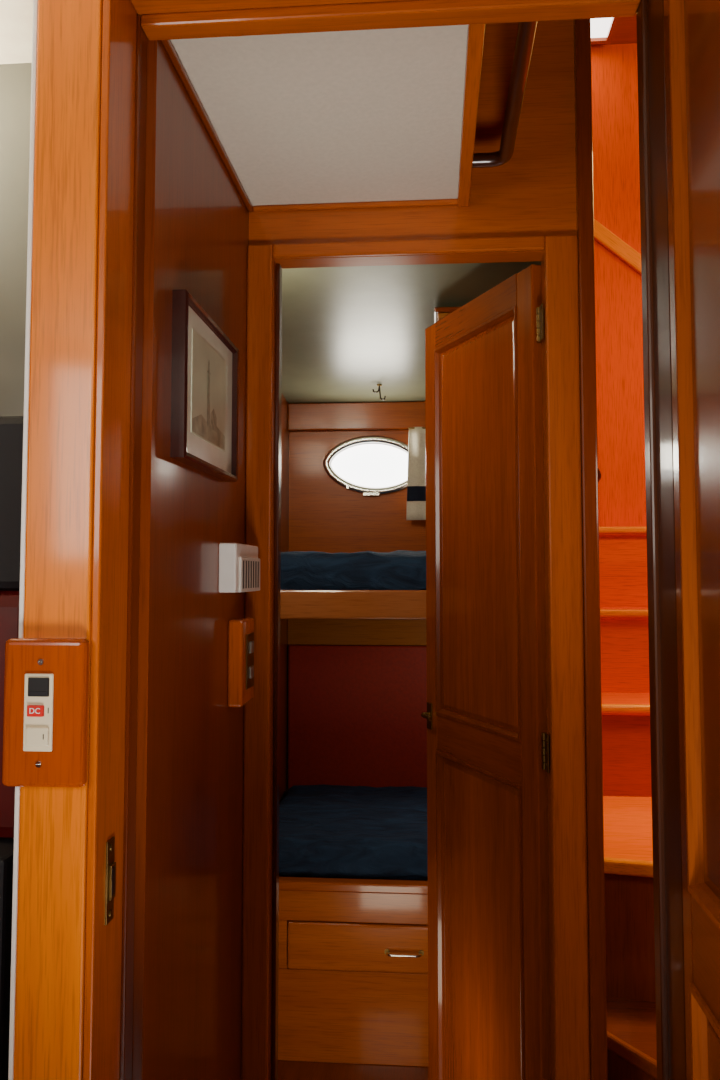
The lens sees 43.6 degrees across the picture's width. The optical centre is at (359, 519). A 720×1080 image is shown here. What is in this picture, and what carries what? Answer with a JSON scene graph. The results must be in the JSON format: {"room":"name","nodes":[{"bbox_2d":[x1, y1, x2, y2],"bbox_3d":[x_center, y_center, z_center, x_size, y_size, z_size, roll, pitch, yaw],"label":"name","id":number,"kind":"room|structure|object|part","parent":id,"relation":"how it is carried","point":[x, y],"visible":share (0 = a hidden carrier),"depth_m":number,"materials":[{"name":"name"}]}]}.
{"room":"boat corridor","nodes":[
{"label":"boat corridor","id":0,"kind":"room"},
{"bbox_2d":[0,63,31,415],"bbox_3d":[-0.786,0.356,1.215,1.028,1.962,0.030,0,-4,5],"label":"wall","id":1,"kind":"structure","parent":0,"point":[15,79],"depth_m":1.22,"materials":[{"name":"white paint"}]},
{"bbox_2d":[0,0,32,63],"bbox_3d":[-0.839,-0.640,1.172,0.940,0.020,0.185,0,-4,5],"label":"ceiling","id":2,"kind":"structure","parent":0,"point":[16,16],"depth_m":1.16,"materials":[{"name":"beige paint"}]},
{"bbox_2d":[132,38,248,1079],"bbox_3d":[-0.243,0.355,1.363,0.020,1.982,0.565,0,-4,5],"label":"wall","id":3,"kind":"structure","parent":0,"point":[187,970],"depth_m":1.25,"materials":[{"name":"brown wood"}]},
{"bbox_2d":[8,0,37,1079],"bbox_3d":[-0.371,0.332,0.987,0.006,1.982,0.027,0,-4,5],"label":"trim","id":4,"kind":"structure","parent":3,"relation":"attached to","point":[35,2],"depth_m":1.00,"materials":[{"name":"metal"}]},
{"bbox_2d":[2,638,89,787],"bbox_3d":[-0.338,0.206,0.964,0.092,0.158,0.023,0,-4,5],"label":"switch plate","id":5,"kind":"object","parent":3,"relation":"attached to","point":[46,680],"visible":1,"depth_m":0.96,"materials":[{"name":"brown wood"}]},
{"bbox_2d":[27,705,43,716],"bbox_3d":[-0.345,0.203,0.956,0.018,0.012,0.004,0,-4,5],"label":"label","id":6,"kind":"object","parent":5,"relation":"attached to","point":[32,710],"depth_m":0.95,"materials":[{"name":"red plastic"}]},
{"bbox_2d":[26,727,48,745],"bbox_3d":[-0.342,0.230,0.954,0.025,0.020,0.004,0,-4,5],"label":"rocker switch","id":7,"kind":"object","parent":5,"relation":"attached to","point":[35,736],"depth_m":0.95,"materials":[{"name":"beige plastic"}]},
{"bbox_2d":[28,677,48,696],"bbox_3d":[-0.342,0.178,0.958,0.023,0.020,0.003,0,-4,5],"label":"socket","id":8,"kind":"object","parent":5,"relation":"attached to","point":[37,686],"depth_m":0.96,"materials":[{"name":"black plastic"}]},
{"bbox_2d":[14,0,102,1079],"bbox_3d":[-0.329,0.322,0.990,0.074,2.002,0.045,0,-4,5],"label":"trim","id":9,"kind":"structure","parent":3,"relation":"attached to","point":[53,822],"depth_m":0.99,"materials":[{"name":"brown wood"}]},
{"bbox_2d":[83,0,137,1079],"bbox_3d":[-0.284,0.324,1.015,0.010,2.002,0.098,0,-4,5],"label":"trim","id":10,"kind":"structure","parent":3,"relation":"attached to","point":[103,958],"depth_m":1.02,"materials":[{"name":"brown wood"}]},
{"bbox_2d":[105,837,115,924],"bbox_3d":[-0.278,0.402,1.004,0.008,0.090,0.022,0,-4,5],"label":"strike plate","id":11,"kind":"object","parent":3,"relation":"attached to","point":[110,884],"visible":1,"depth_m":1.00,"materials":[{"name":"gold metal"}]},
{"bbox_2d":[120,14,146,1079],"bbox_3d":[-0.273,0.351,1.067,0.006,1.954,0.030,0,-4,5],"label":"trim","id":12,"kind":"structure","parent":3,"relation":"attached to","point":[126,1033],"depth_m":1.08,"materials":[{"name":"brown wood"}]},
{"bbox_2d":[170,289,238,481],"bbox_3d":[-0.227,-0.185,1.350,0.021,0.225,0.315,0,-4,5],"label":"framed picture","id":13,"kind":"object","parent":3,"relation":"attached to","point":[205,362],"visible":1,"depth_m":1.30,"materials":[{"name":"black paint"}]},
{"bbox_2d":[191,329,225,451],"bbox_3d":[-0.225,-0.188,1.347,0.001,0.145,0.200,0,-4,5],"label":"print","id":14,"kind":"object","parent":13,"relation":"attached to","point":[208,361],"depth_m":1.33},
{"bbox_2d":[161,40,252,211],"bbox_3d":[-0.229,-0.603,1.421,0.009,0.011,0.565,0,-4,5],"label":"trim","id":15,"kind":"structure","parent":3,"relation":"attached to","point":[167,44],"depth_m":1.35,"materials":[{"name":"brown wood"}]},
{"bbox_2d":[219,543,259,592],"bbox_3d":[-0.203,0.082,1.536,0.034,0.080,0.183,0,-4,5],"label":"alarm box","id":16,"kind":"object","parent":3,"relation":"attached to","point":[239,564],"visible":1,"depth_m":1.46,"materials":[{"name":"white plastic"}]},
{"bbox_2d":[239,557,259,591],"bbox_3d":[-0.189,0.094,1.546,0.006,0.058,0.160,0,-4,5],"label":"vent","id":17,"kind":"object","parent":16,"relation":"attached to","point":[249,567],"depth_m":1.53,"materials":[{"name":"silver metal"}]},
{"bbox_2d":[228,617,253,706],"bbox_3d":[-0.202,0.243,1.555,0.031,0.146,0.100,0,-4,5],"label":"switch plate","id":18,"kind":"object","parent":3,"relation":"attached to","point":[240,630],"visible":1,"depth_m":1.51,"materials":[{"name":"brown wood"}]},
{"bbox_2d":[249,641,253,652],"bbox_3d":[-0.188,0.221,1.565,0.004,0.020,0.026,0,-4,5],"label":"rocker switch","id":19,"kind":"object","parent":18,"relation":"attached to","point":[251,643],"depth_m":1.55,"materials":[{"name":"white plastic"}]},
{"bbox_2d":[249,666,253,678],"bbox_3d":[-0.188,0.264,1.563,0.004,0.020,0.026,0,-4,5],"label":"rocker switch","id":20,"kind":"object","parent":18,"relation":"attached to","point":[251,668],"depth_m":1.55,"materials":[{"name":"white plastic"}]},
{"bbox_2d":[141,0,640,39],"bbox_3d":[0.032,-0.618,1.102,0.605,0.016,0.033,0,-4,5],"label":"trim","id":21,"kind":"structure","parent":3,"relation":"attached to","point":[413,13],"depth_m":1.09,"materials":[{"name":"brown wood"}]},
{"bbox_2d":[279,394,288,802],"bbox_3d":[-0.332,0.421,2.450,0.030,1.982,1.490,0,-4,5],"label":"wall","id":22,"kind":"structure","parent":0,"point":[284,413],"depth_m":3.11,"materials":[{"name":"brown wood"}]},
{"bbox_2d":[170,25,467,205],"bbox_3d":[-0.035,-0.620,1.395,0.399,0.020,0.585,0,-4,5],"label":"ceiling","id":23,"kind":"structure","parent":0,"point":[375,115],"depth_m":1.34,"materials":[{"name":"paint"}]},
{"bbox_2d":[278,1060,427,1079],"bbox_3d":[0.027,1.336,0.846,2.700,0.040,5.050,0,-4,5],"label":"floor","id":24,"kind":"structure","parent":0,"point":[287,1070],"depth_m":2.29,"materials":[{"name":"brown wood"}]},
{"bbox_2d":[0,416,23,1079],"bbox_3d":[-0.832,0.598,1.127,0.850,1.467,0.118,0,-4,5],"label":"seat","id":25,"kind":"object","parent":24,"relation":"on","point":[11,427],"visible":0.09,"depth_m":1.12,"materials":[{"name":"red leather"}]},
{"bbox_3d":[-0.829,0.247,1.177,0.850,0.310,0.055,0,-4,5],"label":"backrest","id":26,"kind":"part","parent":25,"relation":"part of","materials":[{"name":"red fabric"}]},
{"bbox_3d":[-0.829,-0.019,1.200,0.850,0.225,0.048,0,-4,5],"label":"rail","id":27,"kind":"part","parent":25,"relation":"part of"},
{"bbox_2d":[278,877,427,1066],"bbox_3d":[0.112,1.199,2.703,0.801,0.460,0.815,0,-4,5],"label":"bunk","id":28,"kind":"object","parent":24,"relation":"on","point":[353,969],"visible":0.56,"depth_m":2.34,"materials":[{"name":"brown wood"}]},
{"bbox_3d":[0.082,1.291,2.334,0.801,0.232,0.014,0,-4,5],"label":"panel","id":29,"kind":"part","parent":28,"relation":"part of","materials":[{"name":"brown wood"}]},
{"bbox_2d":[279,784,427,880],"bbox_3d":[0.114,0.936,2.736,0.789,0.117,0.715,0,-4,5],"label":"mattress","id":30,"kind":"object","parent":28,"relation":"on","point":[326,831],"visible":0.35,"depth_m":2.51,"materials":[{"name":"blue fabric"}]},
{"bbox_3d":[0.082,0.960,2.356,0.801,0.025,0.042,0,-4,5],"label":"rail","id":31,"kind":"part","parent":28,"relation":"part of","materials":[{"name":"brown wood"}]},
{"bbox_3d":[0.082,1.011,2.351,0.801,0.078,0.014,0,-4,5],"label":"panel","id":32,"kind":"part","parent":28,"relation":"part of","materials":[{"name":"brown wood"}]},
{"bbox_2d":[288,645,426,788],"bbox_3d":[0.145,0.728,3.125,0.795,0.580,0.029,0,-4,5],"label":"wall","id":33,"kind":"structure","parent":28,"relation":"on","point":[355,718],"depth_m":3.13,"materials":[{"name":"red fabric"}]},
{"bbox_3d":[0.099,1.112,2.337,0.578,0.119,0.022,0,-4,5],"label":"drawer","id":34,"kind":"part","parent":28,"relation":"part of","materials":[{"name":"brown wood"}]},
{"bbox_3d":[0.113,1.115,2.312,0.094,0.006,0.027,0,-4,5],"label":"handle","id":35,"kind":"part","parent":28,"relation":"part of","materials":[{"name":"silver metal"}]},
{"bbox_2d":[434,307,459,322],"bbox_3d":[0.332,0.436,2.256,0.281,1.929,0.167,0,-4,5],"label":"locker","id":36,"kind":"object","parent":24,"relation":"on","point":[439,312],"visible":0.11,"depth_m":2.25,"materials":[{"name":"brown wood"}]},
{"bbox_2d":[599,527,656,1079],"bbox_3d":[0.986,0.681,2.170,0.996,1.429,2.117,0,-4,5],"label":"staircase","id":37,"kind":"structure","parent":24,"relation":"on","point":[625,689],"depth_m":2.47,"materials":[{"name":"brown wood"}]},
{"bbox_2d":[287,430,425,790],"bbox_3d":[0.148,0.511,3.179,0.805,1.892,0.050,0,-4,5],"label":"wall","id":38,"kind":"structure","parent":0,"point":[327,516],"depth_m":3.21,"materials":[{"name":"brown wood"}]},
{"bbox_2d":[280,590,425,619],"bbox_3d":[0.114,0.249,2.779,0.805,0.078,0.782,0,-4,5],"label":"bunk","id":39,"kind":"object","parent":38,"relation":"attached to","point":[294,604],"visible":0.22,"depth_m":2.40,"materials":[{"name":"brown wood"}]},
{"bbox_2d":[281,550,425,589],"bbox_3d":[0.115,0.165,2.794,0.789,0.145,0.756,0,-4,5],"label":"mattress","id":40,"kind":"object","parent":39,"relation":"on","point":[399,569],"visible":0.3,"depth_m":2.44,"materials":[{"name":"blue fabric"}]},
{"bbox_2d":[288,401,425,430],"bbox_3d":[0.145,-0.369,3.192,0.805,0.097,0.030,0,-4,5],"label":"trim","id":41,"kind":"structure","parent":38,"relation":"attached to","point":[357,416],"depth_m":3.19,"materials":[{"name":"brown wood"}]},
{"bbox_2d":[406,427,425,519],"bbox_3d":[0.309,-0.163,3.117,0.298,0.325,0.012,0,-4,5],"label":"curtain","id":42,"kind":"object","parent":41,"relation":"hanging from","point":[416,477],"visible":0.41,"depth_m":3.13,"materials":[{"name":"beige fabric"}]},
{"bbox_2d":[287,619,426,645],"bbox_3d":[0.145,0.358,3.153,0.805,0.160,0.020,0,-4,5],"label":"trim","id":43,"kind":"structure","parent":38,"relation":"attached to","point":[299,631],"depth_m":3.15,"materials":[{"name":"brown wood"}]},
{"bbox_2d":[323,436,407,495],"bbox_3d":[0.052,-0.193,3.210,0.368,0.216,0.048,0,-4,5],"label":"window","id":44,"kind":"structure","parent":38,"relation":"in","point":[365,465],"depth_m":3.23,"materials":[{"name":"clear glass"}]},
{"bbox_3d":[0.053,-0.193,3.234,0.336,0.180,0.001,0,-4,5],"label":"pane","id":45,"kind":"part","parent":44,"relation":"part of","materials":[{"name":"white glass"}]},
{"bbox_2d":[282,261,540,403],"bbox_3d":[0.085,-0.523,2.473,0.805,0.123,1.490,0,-4,5],"label":"ceiling","id":46,"kind":"structure","parent":0,"point":[347,332],"depth_m":2.39,"materials":[{"name":"white paint"}]},
{"bbox_2d":[372,384,385,399],"bbox_3d":[0.064,-0.422,2.974,0.045,0.054,0.020,0,-4,5],"label":"ceiling hook","id":47,"kind":"object","parent":46,"relation":"attached to","point":[379,385],"visible":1,"depth_m":2.97,"materials":[{"name":"gold metal"}]},
{"bbox_2d":[249,19,576,1079],"bbox_3d":[0.097,-0.267,1.682,0.652,3.262,0.050,0,-4,5],"label":"wall","id":48,"kind":"structure","parent":0,"point":[549,209],"depth_m":1.67,"materials":[{"name":"brown wood"}]},
{"bbox_2d":[241,244,272,1079],"bbox_3d":[-0.187,0.422,1.631,0.048,1.880,0.014,0,-4,5],"label":"trim","id":49,"kind":"structure","parent":48,"relation":"attached to","point":[259,385],"depth_m":1.63,"materials":[{"name":"brown wood"}]},
{"bbox_2d":[271,264,281,1079],"bbox_3d":[-0.155,0.438,1.670,0.008,1.854,0.030,0,-4,5],"label":"trim","id":50,"kind":"structure","parent":48,"relation":"attached to","point":[278,318],"depth_m":1.67,"materials":[{"name":"brown wood"}]},
{"bbox_2d":[253,199,457,211],"bbox_3d":[-0.007,-0.588,1.680,0.390,0.010,0.010,0,-4,5],"label":"trim","id":51,"kind":"structure","parent":48,"relation":"attached to","point":[438,202],"depth_m":1.68,"materials":[{"name":"brown wood"}]},
{"bbox_2d":[273,236,544,258],"bbox_3d":[0.087,-0.504,1.665,0.502,0.026,0.014,0,-4,5],"label":"trim","id":52,"kind":"structure","parent":48,"relation":"attached to","point":[524,243],"depth_m":1.66,"materials":[{"name":"brown wood"}]},
{"bbox_2d":[457,24,484,206],"bbox_3d":[0.167,-0.657,1.383,0.021,0.120,0.580,0,-4,5],"label":"trim","id":53,"kind":"structure","parent":48,"relation":"attached to","point":[475,33],"depth_m":1.31,"materials":[{"name":"brown wood"}]},
{"bbox_2d":[472,21,537,167],"bbox_3d":[0.232,-0.656,1.365,0.077,0.040,0.519,0,-4,-1],"label":"grab rail","id":54,"kind":"object","parent":53,"relation":"attached to","point":[526,31],"visible":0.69,"depth_m":1.38,"materials":[{"name":"brown wood"}]},
{"bbox_2d":[421,264,550,1079],"bbox_3d":[0.256,0.446,1.855,0.059,1.841,0.533,1,-4,-21],"label":"door","id":55,"kind":"structure","parent":48,"relation":"in","point":[489,1010],"depth_m":1.84,"materials":[{"name":"brown wood"}]},
{"bbox_3d":[0.156,0.452,2.066,0.022,0.060,0.051,1,-4,-21],"label":"handle","id":56,"kind":"part","parent":55,"relation":"part of","materials":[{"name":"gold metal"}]},
{"bbox_3d":[0.256,-0.439,1.934,0.034,0.066,0.367,1,-4,-21],"label":"rail","id":57,"kind":"part","parent":55,"relation":"part of","materials":[{"name":"brown wood"}]},
{"bbox_3d":[0.244,0.012,1.902,0.014,0.841,0.371,1,-4,-21],"label":"panel moulding","id":58,"kind":"part","parent":55,"relation":"part of","materials":[{"name":"brown wood"}]},
{"bbox_3d":[0.256,0.471,1.878,0.034,0.084,0.367,1,-4,-21],"label":"rail","id":59,"kind":"part","parent":55,"relation":"part of","materials":[{"name":"brown wood"}]},
{"bbox_3d":[0.248,0.012,1.903,0.006,0.837,0.367,1,-4,-21],"label":"panel","id":60,"kind":"part","parent":55,"relation":"part of","materials":[{"name":"brown wood"}]},
{"bbox_3d":[0.244,0.889,1.848,0.014,0.758,0.371,1,-4,-21],"label":"panel moulding","id":61,"kind":"part","parent":55,"relation":"part of","materials":[{"name":"brown wood"}]},
{"bbox_3d":[0.248,0.890,1.850,0.006,0.754,0.367,1,-4,-21],"label":"panel","id":62,"kind":"part","parent":55,"relation":"part of","materials":[{"name":"brown wood"}]},
{"bbox_2d":[545,235,589,1079],"bbox_3d":[0.367,0.420,1.585,0.059,1.880,0.014,0,-4,5],"label":"trim","id":63,"kind":"structure","parent":48,"relation":"attached to","point":[566,621],"depth_m":1.59,"materials":[{"name":"brown wood"}]},
{"bbox_2d":[591,14,636,44],"bbox_3d":[0.859,-1.878,2.308,1.250,0.030,2.395,0,-4,5],"label":"ceiling","id":64,"kind":"structure","parent":0,"point":[626,29],"depth_m":3.32,"materials":[{"name":"brown wood"}]},
{"bbox_2d":[590,17,619,43],"bbox_3d":[0.749,-1.798,3.184,0.345,0.019,0.380,0,-4,5],"label":"window","id":65,"kind":"structure","parent":64,"relation":"attached to","point":[602,29],"depth_m":3.29,"materials":[{"name":"brown wood"}]},
{"bbox_3d":[0.749,-1.805,3.185,0.305,0.006,0.340,0,-4,5],"label":"pane","id":66,"kind":"part","parent":65,"relation":"part of","materials":[{"name":"white glass"}]},
{"bbox_2d":[591,43,645,526],"bbox_3d":[1.076,-0.167,3.309,1.000,3.262,0.040,0,-4,5],"label":"wall","id":67,"kind":"structure","parent":0,"point":[614,72],"depth_m":3.34,"materials":[{"name":"brown wood"}]},
{"bbox_2d":[598,469,600,481],"bbox_3d":[0.853,-0.185,3.279,0.050,0.090,0.062,0,-4,5],"label":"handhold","id":68,"kind":"object","parent":67,"relation":"attached to","point":[599,472],"visible":0.25,"depth_m":3.25,"materials":[{"name":"brown wood"}]},
{"bbox_2d":[594,219,640,273],"bbox_3d":[0.934,-1.033,3.343,0.797,0.681,0.020,0,-4,5],"label":"trim","id":69,"kind":"structure","parent":67,"relation":"attached to","point":[630,256],"depth_m":3.33,"materials":[{"name":"brown wood"}]},
{"bbox_3d":[0.503,-1.300,1.063,1.760,1.275,0.070,0,-4,5],"label":"wall header","id":70,"kind":"structure","parent":0,"visible":0},
{"bbox_2d":[131,0,410,15],"bbox_3d":[0.027,-0.663,1.054,0.614,0.068,0.089,0,-4,5],"label":"trim","id":71,"kind":"structure","parent":70,"relation":"attached to","point":[142,7],"depth_m":1.09,"materials":[{"name":"brown wood"}]},
{"bbox_3d":[0.882,0.326,0.932,1.000,1.987,0.070,0,-4,5],"label":"wall","id":72,"kind":"structure","parent":0,"visible":0},
{"bbox_2d":[636,0,668,1079],"bbox_3d":[0.360,0.334,1.015,0.054,1.982,0.030,0,-4,5],"label":"trim","id":73,"kind":"structure","parent":72,"relation":"attached to","point":[662,1045],"depth_m":1.03,"materials":[{"name":"brown wood"}]},
{"bbox_2d":[647,0,686,1079],"bbox_3d":[0.359,0.344,0.963,0.048,1.954,0.073,0,-4,5],"label":"trim","id":74,"kind":"structure","parent":72,"relation":"attached to","point":[670,741],"depth_m":0.98,"materials":[{"name":"brown wood"}]},
{"bbox_2d":[664,0,719,1079],"bbox_3d":[0.321,0.327,0.659,0.041,1.932,0.500,0,-4,5],"label":"door","id":75,"kind":"structure","parent":72,"relation":"in","point":[691,27],"depth_m":0.86,"materials":[{"name":"brown wood"}]},
{"bbox_3d":[0.313,-0.115,0.695,0.006,0.925,0.416,0,-4,5],"label":"panel","id":76,"kind":"part","parent":75,"relation":"part of","materials":[{"name":"brown wood"}]},
{"bbox_3d":[0.308,0.814,0.638,0.014,0.761,0.420,0,-4,5],"label":"panel moulding","id":77,"kind":"part","parent":75,"relation":"part of","materials":[{"name":"brown wood"}]},
{"bbox_3d":[0.321,0.391,0.663,0.034,0.090,0.416,0,-4,5],"label":"rail","id":78,"kind":"part","parent":75,"relation":"part of","materials":[{"name":"brown wood"}]},
{"bbox_3d":[0.313,0.814,0.638,0.006,0.757,0.416,0,-4,5],"label":"panel","id":79,"kind":"part","parent":75,"relation":"part of","materials":[{"name":"brown wood"}]},
{"bbox_3d":[0.505,-0.213,2.565,0.015,3.262,1.740,0,-4,5],"label":"wall","id":80,"kind":"structure","parent":0,"visible":0},
{"bbox_2d":[574,19,607,1079],"bbox_3d":[0.413,-0.263,1.656,0.028,3.252,0.090,0,-4,5],"label":"trim","id":81,"kind":"structure","parent":80,"relation":"attached to","point":[598,1069],"depth_m":1.59,"materials":[{"name":"brown wood"}]}
]}

